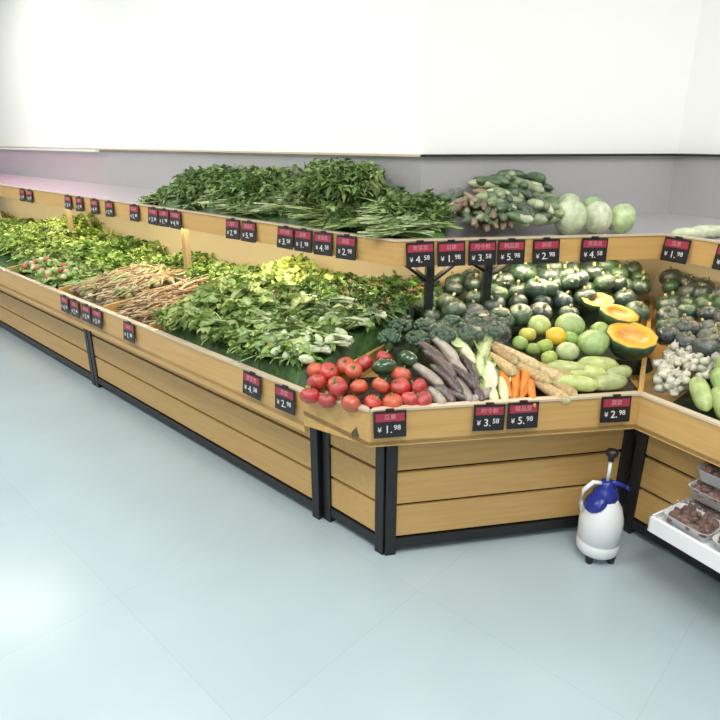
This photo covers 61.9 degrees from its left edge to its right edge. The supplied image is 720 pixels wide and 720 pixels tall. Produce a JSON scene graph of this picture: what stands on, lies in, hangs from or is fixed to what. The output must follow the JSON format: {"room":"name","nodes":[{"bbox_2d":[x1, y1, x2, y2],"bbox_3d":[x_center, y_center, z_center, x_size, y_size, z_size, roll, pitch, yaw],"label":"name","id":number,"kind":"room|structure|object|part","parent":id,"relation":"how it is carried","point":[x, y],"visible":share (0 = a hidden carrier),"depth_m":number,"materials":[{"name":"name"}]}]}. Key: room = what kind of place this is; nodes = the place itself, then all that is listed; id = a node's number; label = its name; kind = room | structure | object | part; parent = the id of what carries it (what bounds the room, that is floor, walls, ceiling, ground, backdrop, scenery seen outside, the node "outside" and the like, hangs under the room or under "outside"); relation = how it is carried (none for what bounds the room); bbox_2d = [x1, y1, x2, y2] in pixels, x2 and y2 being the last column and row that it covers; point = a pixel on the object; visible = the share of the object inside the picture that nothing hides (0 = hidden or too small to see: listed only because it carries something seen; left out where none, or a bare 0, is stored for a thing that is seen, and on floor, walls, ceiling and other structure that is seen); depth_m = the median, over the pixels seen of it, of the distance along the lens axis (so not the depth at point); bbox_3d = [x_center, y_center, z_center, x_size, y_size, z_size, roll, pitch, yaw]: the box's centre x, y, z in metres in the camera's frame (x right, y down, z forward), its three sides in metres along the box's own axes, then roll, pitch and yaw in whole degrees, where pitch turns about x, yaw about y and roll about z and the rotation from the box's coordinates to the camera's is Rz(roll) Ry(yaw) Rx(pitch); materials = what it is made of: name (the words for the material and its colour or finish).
{"room":"supermarket","nodes":[
{"label":"supermarket","id":0,"kind":"room"},
{"bbox_2d":[0,0,427,153],"bbox_3d":[-1.988,-1.706,4.880,6.393,3.050,0.115,18,27,40],"label":"wall","id":1,"kind":"structure","parent":0,"point":[330,76],"depth_m":3.67,"materials":[{"name":"white paint"}]},
{"bbox_2d":[0,326,719,719],"bbox_3d":[0.000,0.862,2.445,16.000,0.100,16.000,0,20,0],"label":"floor","id":2,"kind":"structure","parent":0,"point":[146,574],"depth_m":2.19,"materials":[{"name":"tile"}]},
{"bbox_2d":[0,146,442,519],"bbox_3d":[-2.279,-0.836,4.699,6.617,1.540,0.955,18,27,40],"label":"display stand","id":3,"kind":"object","parent":2,"relation":"on","point":[195,390],"depth_m":3.55,"materials":[{"name":"wood"}]},
{"bbox_2d":[19,188,25,201],"bbox_3d":[-2.880,-1.411,5.118,0.119,0.109,0.016,18,27,40],"label":"price tag","id":4,"kind":"object","parent":3,"relation":"attached to","point":[21,191],"visible":1,"depth_m":5.11,"materials":[{"name":"black plastic"}]},
{"bbox_2d":[26,189,32,202],"bbox_3d":[-2.757,-1.371,5.008,0.119,0.108,0.019,18,27,40],"label":"price tag","id":5,"kind":"object","parent":3,"relation":"attached to","point":[29,192],"visible":1,"depth_m":5.00,"materials":[{"name":"black plastic"}]},
{"bbox_3d":[-3.143,-2.008,5.712,2.900,0.015,0.030,18,27,40],"label":"pink led strip","id":6,"kind":"part","parent":3,"relation":"part of","materials":[{"name":"plastic"}]},
{"bbox_2d":[0,210,121,268],"bbox_3d":[-3.386,-1.230,5.676,3.178,0.432,1.020,17,26,39],"label":"pile","id":7,"kind":"object","parent":3,"relation":"in","point":[22,240],"visible":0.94,"depth_m":4.94,"materials":[{"name":"green plant"}]},
{"bbox_2d":[60,295,69,313],"bbox_3d":[-1.821,-0.348,3.704,0.119,0.108,0.016,18,27,40],"label":"price tag","id":8,"kind":"object","parent":3,"relation":"attached to","point":[64,300],"visible":1,"depth_m":3.69,"materials":[{"name":"black plastic"}]},
{"bbox_2d":[64,194,71,209],"bbox_3d":[-2.191,-1.186,4.505,0.120,0.110,0.018,18,27,40],"label":"price tag","id":9,"kind":"object","parent":3,"relation":"attached to","point":[68,202],"visible":1,"depth_m":4.50,"materials":[{"name":"black plastic"}]},
{"bbox_2d":[70,299,79,318],"bbox_3d":[-1.712,-0.312,3.607,0.120,0.109,0.014,18,27,40],"label":"price tag","id":10,"kind":"object","parent":3,"relation":"attached to","point":[75,311],"visible":1,"depth_m":3.60,"materials":[{"name":"black plastic"}]},
{"bbox_2d":[75,196,82,211],"bbox_3d":[-2.046,-1.138,4.375,0.121,0.110,0.019,18,27,40],"label":"price tag","id":11,"kind":"object","parent":3,"relation":"attached to","point":[79,200],"visible":1,"depth_m":4.37,"materials":[{"name":"black plastic"}]},
{"bbox_2d":[81,303,91,323],"bbox_3d":[-1.596,-0.275,3.503,0.119,0.108,0.015,18,27,40],"label":"price tag","id":12,"kind":"object","parent":3,"relation":"attached to","point":[86,310],"visible":1,"depth_m":3.50,"materials":[{"name":"black plastic"}]},
{"bbox_2d":[11,235,169,289],"bbox_3d":[-1.922,-0.702,4.408,1.125,0.313,0.982,18,27,41],"label":"pile","id":13,"kind":"object","parent":3,"relation":"on","point":[92,258],"visible":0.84,"depth_m":4.34,"materials":[{"name":"green plant"}]},
{"bbox_2d":[21,257,78,280],"bbox_3d":[-2.178,-0.639,4.206,0.710,0.077,0.219,19,27,41],"label":"radishes","id":14,"kind":"object","parent":13,"relation":"on","point":[65,269],"visible":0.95,"depth_m":4.13,"materials":[{"name":"food"}]},
{"bbox_2d":[90,198,98,214],"bbox_3d":[-1.864,-1.079,4.214,0.120,0.109,0.014,18,27,40],"label":"price tag","id":15,"kind":"object","parent":3,"relation":"attached to","point":[93,203],"visible":1,"depth_m":4.21,"materials":[{"name":"black plastic"}]},
{"bbox_2d":[92,308,101,328],"bbox_3d":[-1.494,-0.241,3.413,0.119,0.109,0.020,18,27,40],"label":"price tag","id":16,"kind":"object","parent":3,"relation":"attached to","point":[96,314],"visible":1,"depth_m":3.41,"materials":[{"name":"black plastic"}]},
{"bbox_2d":[104,200,113,216],"bbox_3d":[-1.698,-1.025,4.065,0.122,0.111,0.014,18,27,40],"label":"price tag","id":17,"kind":"object","parent":3,"relation":"attached to","point":[109,210],"visible":1,"depth_m":4.06,"materials":[{"name":"black plastic"}]},
{"bbox_2d":[60,260,191,306],"bbox_3d":[-1.360,-0.472,3.884,0.906,0.241,0.683,-18,27,-41],"label":"roots","id":18,"kind":"object","parent":3,"relation":"on","point":[121,283],"visible":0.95,"depth_m":3.72},
{"bbox_2d":[123,321,134,343],"bbox_3d":[-1.219,-0.152,3.167,0.118,0.108,0.019,18,27,40],"label":"price tag","id":19,"kind":"object","parent":3,"relation":"attached to","point":[128,328],"visible":1,"depth_m":3.16,"materials":[{"name":"black plastic"}]},
{"bbox_2d":[129,204,138,221],"bbox_3d":[-1.444,-0.943,3.839,0.119,0.108,0.016,18,27,40],"label":"price tag","id":20,"kind":"object","parent":3,"relation":"attached to","point":[134,210],"visible":1,"depth_m":3.83,"materials":[{"name":"black plastic"}]},
{"bbox_2d":[148,206,157,225],"bbox_3d":[-1.269,-0.885,3.684,0.122,0.110,0.016,18,27,40],"label":"price tag","id":21,"kind":"object","parent":3,"relation":"attached to","point":[152,212],"visible":1,"depth_m":3.68,"materials":[{"name":"black plastic"}]},
{"bbox_2d":[0,266,307,431],"bbox_3d":[-2.292,-0.696,4.749,6.599,0.174,0.935,18,27,40],"label":"tray","id":22,"kind":"object","parent":3,"relation":"on","point":[223,374],"depth_m":2.93,"materials":[{"name":"brown wood"}]},
{"bbox_2d":[116,274,208,325],"bbox_3d":[-0.967,-0.345,3.525,0.553,0.249,0.906,17,26,39],"label":"roots","id":23,"kind":"object","parent":3,"relation":"on","point":[138,308],"visible":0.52,"depth_m":3.36},
{"bbox_2d":[159,208,168,226],"bbox_3d":[-1.175,-0.855,3.600,0.120,0.109,0.019,18,27,40],"label":"price tag","id":24,"kind":"object","parent":3,"relation":"attached to","point":[163,213],"visible":1,"depth_m":3.60,"materials":[{"name":"black plastic"}]},
{"bbox_2d":[170,210,180,229],"bbox_3d":[-1.081,-0.824,3.516,0.121,0.110,0.017,18,27,40],"label":"price tag","id":25,"kind":"object","parent":3,"relation":"attached to","point":[175,217],"visible":1,"depth_m":3.51,"materials":[{"name":"black plastic"}]},
{"bbox_2d":[134,249,227,279],"bbox_3d":[-1.176,-0.640,4.048,0.430,0.196,0.822,-18,27,-40],"label":"pile","id":26,"kind":"object","parent":3,"relation":"on","point":[198,259],"visible":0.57,"depth_m":4.02,"materials":[{"name":"green plant"}]},
{"bbox_2d":[0,173,394,265],"bbox_3d":[-2.114,-1.286,4.719,6.617,0.142,0.434,18,27,40],"label":"shelf","id":27,"kind":"object","parent":3,"relation":"attached to","point":[46,189],"depth_m":4.14,"materials":[{"name":"brown wood"}]},
{"bbox_3d":[-2.034,-1.062,5.055,6.405,0.620,0.020,18,27,40],"label":"cream panel","id":28,"kind":"part","parent":3,"relation":"part of","materials":[{"name":"beige wood"}]},
{"bbox_3d":[-2.039,-1.690,4.808,6.420,0.010,0.050,18,27,40],"label":"trim","id":29,"kind":"part","parent":3,"relation":"part of","materials":[{"name":"beige plastic"}]},
{"bbox_3d":[-2.034,-1.522,4.887,6.405,0.360,0.020,18,27,40],"label":"steel panel","id":30,"kind":"part","parent":3,"relation":"part of","materials":[{"name":"grey metal"}]},
{"bbox_2d":[189,260,261,280],"bbox_3d":[-0.781,-0.503,3.679,0.612,0.181,0.422,16,26,37],"label":"bunch","id":31,"kind":"object","parent":3,"relation":"on","point":[219,268],"visible":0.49,"depth_m":3.70,"materials":[{"name":"green plant"}]},
{"bbox_2d":[226,218,239,239],"bbox_3d":[-0.667,-0.689,3.148,0.121,0.110,0.020,18,27,40],"label":"price tag","id":32,"kind":"object","parent":3,"relation":"attached to","point":[232,225],"visible":1,"depth_m":3.14,"materials":[{"name":"black plastic"}]},
{"bbox_2d":[241,220,255,242],"bbox_3d":[-0.567,-0.657,3.058,0.118,0.108,0.020,18,27,40],"label":"price tag","id":33,"kind":"object","parent":3,"relation":"attached to","point":[248,229],"visible":1,"depth_m":3.05,"materials":[{"name":"black plastic"}]},
{"bbox_2d":[243,370,261,400],"bbox_3d":[-0.446,0.101,2.479,0.120,0.109,0.017,18,27,40],"label":"price tag","id":34,"kind":"object","parent":3,"relation":"attached to","point":[251,382],"visible":1,"depth_m":2.47,"materials":[{"name":"black plastic"}]},
{"bbox_2d":[156,266,386,363],"bbox_3d":[-0.429,-0.234,2.826,1.220,0.267,0.668,18,26,39],"label":"leafy greens","id":35,"kind":"object","parent":3,"relation":"on","point":[200,320],"visible":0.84,"depth_m":2.71,"materials":[{"name":"green plant"}]},
{"bbox_2d":[150,269,419,387],"bbox_3d":[-0.347,-0.226,2.989,1.249,0.394,1.018,19,27,41],"label":"pile","id":36,"kind":"object","parent":3,"relation":"in","point":[292,370],"visible":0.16,"depth_m":2.56,"materials":[{"name":"green plant"}]},
{"bbox_2d":[249,252,339,285],"bbox_3d":[-0.337,-0.450,3.196,0.561,0.206,0.411,18,27,40],"label":"pile","id":37,"kind":"object","parent":36,"relation":"on","point":[286,267],"visible":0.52,"depth_m":3.20,"materials":[{"name":"green plant"}]},
{"bbox_2d":[275,384,294,415],"bbox_3d":[-0.292,0.151,2.342,0.121,0.110,0.014,18,27,40],"label":"price tag","id":38,"kind":"object","parent":3,"relation":"attached to","point":[284,396],"visible":1,"depth_m":2.34,"materials":[{"name":"black plastic"}]},
{"bbox_2d":[277,225,293,249],"bbox_3d":[-0.356,-0.588,2.870,0.118,0.108,0.020,18,27,40],"label":"price tag","id":39,"kind":"object","parent":3,"relation":"attached to","point":[285,235],"visible":1,"depth_m":2.87,"materials":[{"name":"black plastic"}]},
{"bbox_2d":[137,157,453,237],"bbox_3d":[-0.568,-0.937,3.283,2.355,0.346,0.500,17,26,39],"label":"pile","id":40,"kind":"object","parent":3,"relation":"on","point":[338,186],"visible":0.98,"depth_m":3.00,"materials":[{"name":"green plant"}]},
{"bbox_2d":[294,228,311,252],"bbox_3d":[-0.263,-0.558,2.788,0.119,0.109,0.016,18,27,40],"label":"price tag","id":41,"kind":"object","parent":3,"relation":"attached to","point":[302,242],"visible":1,"depth_m":2.78,"materials":[{"name":"black plastic"}]},
{"bbox_2d":[198,182,446,235],"bbox_3d":[-0.240,-0.765,2.941,1.552,0.197,0.451,17,26,39],"label":"chives","id":42,"kind":"object","parent":3,"relation":"on","point":[353,222],"visible":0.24,"depth_m":2.81,"materials":[{"name":"green plant"}]},
{"bbox_2d":[314,231,332,255],"bbox_3d":[-0.165,-0.525,2.701,0.121,0.110,0.016,18,27,40],"label":"price tag","id":43,"kind":"object","parent":3,"relation":"attached to","point":[323,241],"visible":1,"depth_m":2.69,"materials":[{"name":"black plastic"}]},
{"bbox_2d":[336,234,356,260],"bbox_3d":[-0.060,-0.491,2.607,0.121,0.110,0.018,18,27,40],"label":"price tag","id":44,"kind":"object","parent":3,"relation":"attached to","point":[346,244],"visible":1,"depth_m":2.60,"materials":[{"name":"black plastic"}]},
{"bbox_2d":[303,153,676,555],"bbox_3d":[0.682,-0.079,2.630,1.901,1.540,0.956,-3,20,-8],"label":"display stand","id":45,"kind":"object","parent":2,"relation":"on","point":[444,480],"visible":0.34,"depth_m":2.48,"materials":[{"name":"wood"}]},
{"bbox_2d":[263,270,444,333],"bbox_3d":[-0.023,-0.303,2.866,0.700,0.213,0.806,-18,27,-40],"label":"leafy greens","id":46,"kind":"object","parent":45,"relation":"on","point":[393,299],"visible":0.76,"depth_m":2.74,"materials":[{"name":"green plant"}]},
{"bbox_2d":[300,349,432,411],"bbox_3d":[0.019,0.075,2.251,0.486,0.159,0.305,0,20,0],"label":"tomatoes","id":47,"kind":"object","parent":45,"relation":"on","point":[403,392],"visible":0.94,"depth_m":2.20,"materials":[{"name":"red food"}]},
{"bbox_2d":[373,408,405,438],"bbox_3d":[0.106,0.223,2.128,0.118,0.108,0.016,-3,20,-8],"label":"price tag","id":48,"kind":"object","parent":45,"relation":"attached to","point":[389,423],"visible":1,"depth_m":2.12,"materials":[{"name":"black plastic"}]},
{"bbox_2d":[371,350,418,375],"bbox_3d":[0.139,0.014,2.305,0.191,0.078,0.101,-16,25,-36],"label":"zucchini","id":49,"kind":"object","parent":45,"relation":"on","point":[382,366],"visible":0.94,"depth_m":2.28,"materials":[{"name":"green food"}]},
{"bbox_2d":[356,186,462,238],"bbox_3d":[0.206,-0.644,2.616,0.486,0.224,0.438,-2,20,-6],"label":"bunch","id":50,"kind":"object","parent":45,"relation":"on","point":[393,206],"visible":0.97,"depth_m":2.55,"materials":[{"name":"green plant"}]},
{"bbox_2d":[406,240,434,267],"bbox_3d":[0.246,-0.433,2.448,0.121,0.110,0.016,-3,20,-8],"label":"price tag","id":51,"kind":"object","parent":45,"relation":"attached to","point":[421,253],"visible":1,"depth_m":2.44,"materials":[{"name":"black plastic"}]},
{"bbox_2d":[376,311,514,353],"bbox_3d":[0.362,-0.129,2.486,0.578,0.157,0.257,0,20,0],"label":"broccoli","id":52,"kind":"object","parent":45,"relation":"on","point":[495,325],"visible":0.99,"depth_m":2.44,"materials":[{"name":"green plant"}]},
{"bbox_2d":[437,239,464,266],"bbox_3d":[0.376,-0.440,2.466,0.120,0.109,0.020,-3,20,-8],"label":"price tag","id":53,"kind":"object","parent":45,"relation":"attached to","point":[451,252],"visible":1,"depth_m":2.46,"materials":[{"name":"black plastic"}]},
{"bbox_2d":[412,334,491,403],"bbox_3d":[0.311,0.043,2.299,0.275,0.184,0.380,-8,22,-21],"label":"eggplants","id":54,"kind":"object","parent":45,"relation":"on","point":[462,379],"visible":0.81,"depth_m":2.26,"materials":[{"name":"purple food"}]},
{"bbox_2d":[436,187,513,231],"bbox_3d":[0.502,-0.665,2.635,0.303,0.159,0.401,0,20,0],"label":"pile","id":55,"kind":"object","parent":45,"relation":"on","point":[466,205],"visible":0.89,"depth_m":2.57,"materials":[{"name":"green food"}]},
{"bbox_2d":[303,301,649,446],"bbox_3d":[0.676,0.008,2.650,1.887,0.243,0.934,-3,20,-8],"label":"tray","id":56,"kind":"object","parent":45,"relation":"on","point":[450,421],"depth_m":2.23,"materials":[{"name":"brown wood"}]},
{"bbox_2d":[450,334,510,400],"bbox_3d":[0.477,0.019,2.338,0.195,0.178,0.399,-2,20,-6],"label":"leeks","id":57,"kind":"object","parent":45,"relation":"on","point":[488,370],"visible":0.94,"depth_m":2.31,"materials":[{"name":"food"}]},
{"bbox_2d":[468,239,496,265],"bbox_3d":[0.506,-0.447,2.484,0.119,0.108,0.016,-3,20,-8],"label":"price tag","id":58,"kind":"object","parent":45,"relation":"attached to","point":[481,252],"visible":1,"depth_m":2.48,"materials":[{"name":"black plastic"}]},
{"bbox_2d":[472,402,505,430],"bbox_3d":[0.468,0.206,2.179,0.122,0.110,0.015,-3,20,-8],"label":"price tag","id":59,"kind":"object","parent":45,"relation":"attached to","point":[490,416],"visible":1,"depth_m":2.17,"materials":[{"name":"black plastic"}]},
{"bbox_2d":[344,295,652,436],"bbox_3d":[0.630,-0.035,2.630,1.460,0.276,0.870,-3,20,-8],"label":"tray","id":60,"kind":"object","parent":45,"relation":"on","point":[450,419],"depth_m":2.24,"materials":[{"name":"brown wood"}]},
{"bbox_2d":[497,238,524,264],"bbox_3d":[0.630,-0.453,2.502,0.119,0.108,0.018,-3,20,-8],"label":"price tag","id":61,"kind":"object","parent":45,"relation":"attached to","point":[510,251],"visible":1,"depth_m":2.50,"materials":[{"name":"black plastic"}]},
{"bbox_2d":[467,169,564,226],"bbox_3d":[0.711,-0.726,2.675,0.371,0.226,0.406,-7,21,-19],"label":"gourds","id":62,"kind":"object","parent":45,"relation":"on","point":[517,194],"visible":0.94,"depth_m":2.63,"materials":[{"name":"green food"}]},
{"bbox_2d":[498,369,535,407],"bbox_3d":[0.599,0.099,2.258,0.134,0.088,0.199,0,20,0],"label":"carrots","id":63,"kind":"object","parent":45,"relation":"on","point":[521,385],"visible":0.85,"depth_m":2.25,"materials":[{"name":"orange food"}]},
{"bbox_2d":[506,400,538,428],"bbox_3d":[0.596,0.199,2.196,0.119,0.109,0.017,-3,20,-8],"label":"price tag","id":64,"kind":"object","parent":45,"relation":"attached to","point":[521,414],"visible":1,"depth_m":2.19,"materials":[{"name":"black plastic"}]},
{"bbox_2d":[397,260,651,326],"bbox_3d":[0.779,-0.325,2.761,1.292,0.281,0.500,-2,20,-6],"label":"squash","id":65,"kind":"object","parent":45,"relation":"on","point":[547,284],"visible":0.84,"depth_m":2.70,"materials":[{"name":"green food"}]},
{"bbox_2d":[481,339,577,403],"bbox_3d":[0.640,0.045,2.330,0.424,0.164,0.170,12,23,29],"label":"roots","id":66,"kind":"object","parent":45,"relation":"on","point":[508,359],"visible":0.84,"depth_m":2.29},
{"bbox_2d":[394,213,666,265],"bbox_3d":[0.840,-0.561,2.737,1.483,0.142,0.434,-3,20,-8],"label":"shelf","id":67,"kind":"object","parent":45,"relation":"attached to","point":[645,240],"depth_m":2.59,"materials":[{"name":"brown wood"}]},
{"bbox_3d":[0.918,-0.338,3.076,1.286,0.620,0.020,-3,20,-8],"label":"cream panel","id":68,"kind":"part","parent":45,"relation":"part of","materials":[{"name":"beige wood"}]},
{"bbox_2d":[532,237,559,263],"bbox_3d":[0.782,-0.461,2.523,0.120,0.109,0.017,-3,20,-8],"label":"price tag","id":69,"kind":"object","parent":45,"relation":"attached to","point":[545,250],"visible":1,"depth_m":2.52,"materials":[{"name":"black plastic"}]},
{"bbox_3d":[0.913,-0.966,2.829,1.300,0.010,0.050,-3,20,-8],"label":"trim","id":70,"kind":"part","parent":45,"relation":"part of","materials":[{"name":"black metal"}]},
{"bbox_3d":[0.918,-0.798,2.908,1.286,0.360,0.020,-3,20,-8],"label":"steel panel","id":71,"kind":"part","parent":45,"relation":"part of","materials":[{"name":"grey metal"}]},
{"bbox_2d":[546,356,631,392],"bbox_3d":[0.887,0.054,2.305,0.341,0.110,0.162,0,20,0],"label":"gourds","id":72,"kind":"object","parent":45,"relation":"on","point":[591,373],"visible":0.9,"depth_m":2.28,"materials":[{"name":"green food"}]},
{"bbox_2d":[580,236,607,261],"bbox_3d":[0.995,-0.471,2.552,0.120,0.109,0.015,-3,20,-8],"label":"price tag","id":73,"kind":"object","parent":45,"relation":"attached to","point":[594,249],"visible":1,"depth_m":2.55,"materials":[{"name":"black plastic"}]},
{"bbox_2d":[554,193,635,234],"bbox_3d":[1.018,-0.659,2.702,0.370,0.170,0.284,-4,21,-12],"label":"cabbages","id":74,"kind":"object","parent":45,"relation":"on","point":[593,214],"visible":0.9,"depth_m":2.60,"materials":[{"name":"green food"}]},
{"bbox_2d":[600,394,631,422],"bbox_3d":[0.957,0.180,2.246,0.120,0.109,0.020,-3,20,-8],"label":"price tag","id":75,"kind":"object","parent":45,"relation":"attached to","point":[615,408],"visible":1,"depth_m":2.24,"materials":[{"name":"black plastic"}]},
{"bbox_2d":[581,293,658,360],"bbox_3d":[1.088,-0.137,2.536,0.193,0.202,0.443,-1,20,-3],"label":"cut pumpkins","id":76,"kind":"object","parent":45,"relation":"on","point":[630,340],"visible":0.9,"depth_m":2.44,"materials":[{"name":"orange food"}]},
{"bbox_2d":[576,448,630,563],"bbox_3d":[0.968,0.571,2.381,0.168,0.490,0.168,18,27,40],"label":"bottle","id":77,"kind":"object","parent":2,"relation":"on","point":[601,518],"visible":1,"depth_m":2.34,"materials":[{"name":"white plastic"}]},
{"bbox_3d":[0.909,0.535,2.368,0.089,0.140,0.018,0,20,0],"label":"handle","id":78,"kind":"part","parent":77,"relation":"part of","materials":[{"name":"white plastic"}]},
{"bbox_3d":[0.968,0.655,2.412,0.168,0.251,0.168,0,20,0],"label":"tank","id":79,"kind":"part","parent":77,"relation":"part of","materials":[{"name":"white plastic"}]},
{"bbox_3d":[0.968,0.433,2.331,0.013,0.095,0.013,-8,22,-21],"label":"pump rod","id":80,"kind":"part","parent":77,"relation":"part of","materials":[{"name":"white plastic"}]},
{"bbox_3d":[0.968,0.367,2.307,0.048,0.055,0.048,0,20,0],"label":"pump knob","id":81,"kind":"part","parent":77,"relation":"part of","materials":[{"name":"black plastic"}]},
{"bbox_2d":[623,153,719,580],"bbox_3d":[1.727,0.182,1.918,1.068,1.540,2.546,-11,23,-28],"label":"display stand","id":82,"kind":"object","parent":2,"relation":"on","point":[674,437],"visible":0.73,"depth_m":2.44,"materials":[{"name":"wood"}]},
{"bbox_2d":[660,236,691,264],"bbox_3d":[1.340,-0.469,2.546,0.018,0.108,0.119,-11,23,-28],"label":"price tag","id":83,"kind":"object","parent":82,"relation":"attached to","point":[676,250],"visible":1,"depth_m":2.54,"materials":[{"name":"black plastic"}]},
{"bbox_2d":[634,301,719,466],"bbox_3d":[1.770,0.257,1.964,0.934,0.248,2.532,-11,23,-28],"label":"tray","id":84,"kind":"object","parent":82,"relation":"on","point":[676,421],"depth_m":2.18,"materials":[{"name":"brown wood"}]},
{"bbox_2d":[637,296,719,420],"bbox_3d":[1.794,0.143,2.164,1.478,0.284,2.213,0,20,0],"label":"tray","id":85,"kind":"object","parent":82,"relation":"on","point":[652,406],"depth_m":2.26,"materials":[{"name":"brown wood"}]},
{"bbox_2d":[647,497,719,572],"bbox_3d":[1.390,0.751,1.897,0.270,0.165,0.900,-11,23,-28],"label":"shelf","id":86,"kind":"object","parent":82,"relation":"attached to","point":[706,553],"depth_m":2.07,"materials":[{"name":"white plastic"}]},
{"bbox_2d":[652,340,719,396],"bbox_3d":[1.232,0.025,2.318,0.319,0.146,0.224,-13,24,-31],"label":"garlic","id":87,"kind":"object","parent":82,"relation":"on","point":[676,381],"visible":0.91,"depth_m":2.26,"materials":[{"name":"white food"}]},
{"bbox_3d":[2.180,0.007,2.134,0.020,0.620,2.546,-11,23,-28],"label":"cream panel","id":88,"kind":"part","parent":82,"relation":"part of","materials":[{"name":"beige wood"}]},
{"bbox_2d":[654,266,719,356],"bbox_3d":[1.638,-0.116,2.356,0.638,0.246,1.392,-11,23,-28],"label":"squash","id":89,"kind":"object","parent":82,"relation":"on","point":[686,298],"visible":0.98,"depth_m":2.58,"materials":[{"name":"green food"}]},
{"bbox_2d":[663,503,719,542],"bbox_3d":[1.175,0.564,2.115,0.129,0.075,0.175,-12,23,-29],"label":"tray","id":90,"kind":"object","parent":82,"relation":"on","point":[701,526],"visible":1,"depth_m":2.10,"materials":[{"name":"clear plastic"}]},
{"bbox_2d":[663,213,719,266],"bbox_3d":[1.987,-0.258,1.909,0.434,0.142,2.532,-11,23,-28],"label":"shelf","id":91,"kind":"object","parent":82,"relation":"attached to","point":[702,251],"depth_m":2.57,"materials":[{"name":"brown wood"}]},
{"bbox_3d":[2.180,-0.453,1.965,0.020,0.360,2.546,-11,23,-28],"label":"steel panel","id":92,"kind":"part","parent":82,"relation":"part of","materials":[{"name":"grey metal"}]},
{"bbox_2d":[671,225,719,237],"bbox_3d":[1.455,-0.545,2.561,0.231,0.063,0.067,0,20,0],"label":"gourds","id":93,"kind":"object","parent":82,"relation":"on","point":[701,231],"visible":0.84,"depth_m":2.54,"materials":[{"name":"green food"}]},
{"bbox_3d":[2.167,-0.624,1.895,0.050,0.010,2.546,-11,23,-28],"label":"trim","id":94,"kind":"part","parent":82,"relation":"part of","materials":[{"name":"black metal"}]},
{"bbox_2d":[687,498,719,520],"bbox_3d":[1.282,0.543,2.173,0.118,0.075,0.156,-11,23,-28],"label":"tray","id":95,"kind":"object","parent":82,"relation":"on","point":[700,506],"visible":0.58,"depth_m":2.17,"materials":[{"name":"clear plastic"}]},
{"bbox_2d":[688,478,719,511],"bbox_3d":[1.274,0.473,2.143,0.123,0.075,0.167,-11,23,-27],"label":"tray","id":96,"kind":"object","parent":95,"relation":"on","point":[709,495],"visible":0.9,"depth_m":2.14,"materials":[{"name":"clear plastic"}]},
{"bbox_2d":[697,461,719,488],"bbox_3d":[1.288,0.403,2.113,0.119,0.075,0.162,-13,24,-33],"label":"tray","id":97,"kind":"object","parent":96,"relation":"on","point":[709,473],"visible":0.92,"depth_m":2.12,"materials":[{"name":"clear plastic"}]},
{"bbox_2d":[689,356,719,419],"bbox_3d":[1.367,0.136,2.045,0.274,0.155,0.469,-11,23,-28],"label":"gourds","id":98,"kind":"object","parent":82,"relation":"on","point":[705,398],"visible":1,"depth_m":2.12,"materials":[{"name":"green food"}]},
{"bbox_2d":[711,244,719,269],"bbox_3d":[1.455,-0.400,2.359,0.017,0.110,0.121,-11,23,-28],"label":"price tag","id":99,"kind":"object","parent":82,"relation":"attached to","point":[716,263],"visible":1,"depth_m":2.40,"materials":[{"name":"black plastic"}]},
{"bbox_2d":[712,532,719,552],"bbox_3d":[1.264,0.618,1.968,0.129,0.075,0.175,-11,23,-28],"label":"tray","id":100,"kind":"object","parent":82,"relation":"on","point":[716,538],"visible":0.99,"depth_m":2.00,"materials":[{"name":"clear plastic"}]},
{"bbox_2d":[423,0,702,153],"bbox_3d":[0.954,-0.989,2.921,1.355,3.050,0.115,-3,20,-8],"label":"wall","id":101,"kind":"structure","parent":0,"point":[503,76],"depth_m":2.74,"materials":[{"name":"white paint"}]},
{"bbox_2d":[635,0,719,437],"bbox_3d":[2.223,-0.642,1.972,0.115,3.050,2.628,-11,23,-28],"label":"wall","id":102,"kind":"structure","parent":0,"point":[700,128],"depth_m":2.78,"materials":[{"name":"white paint"}]}
]}

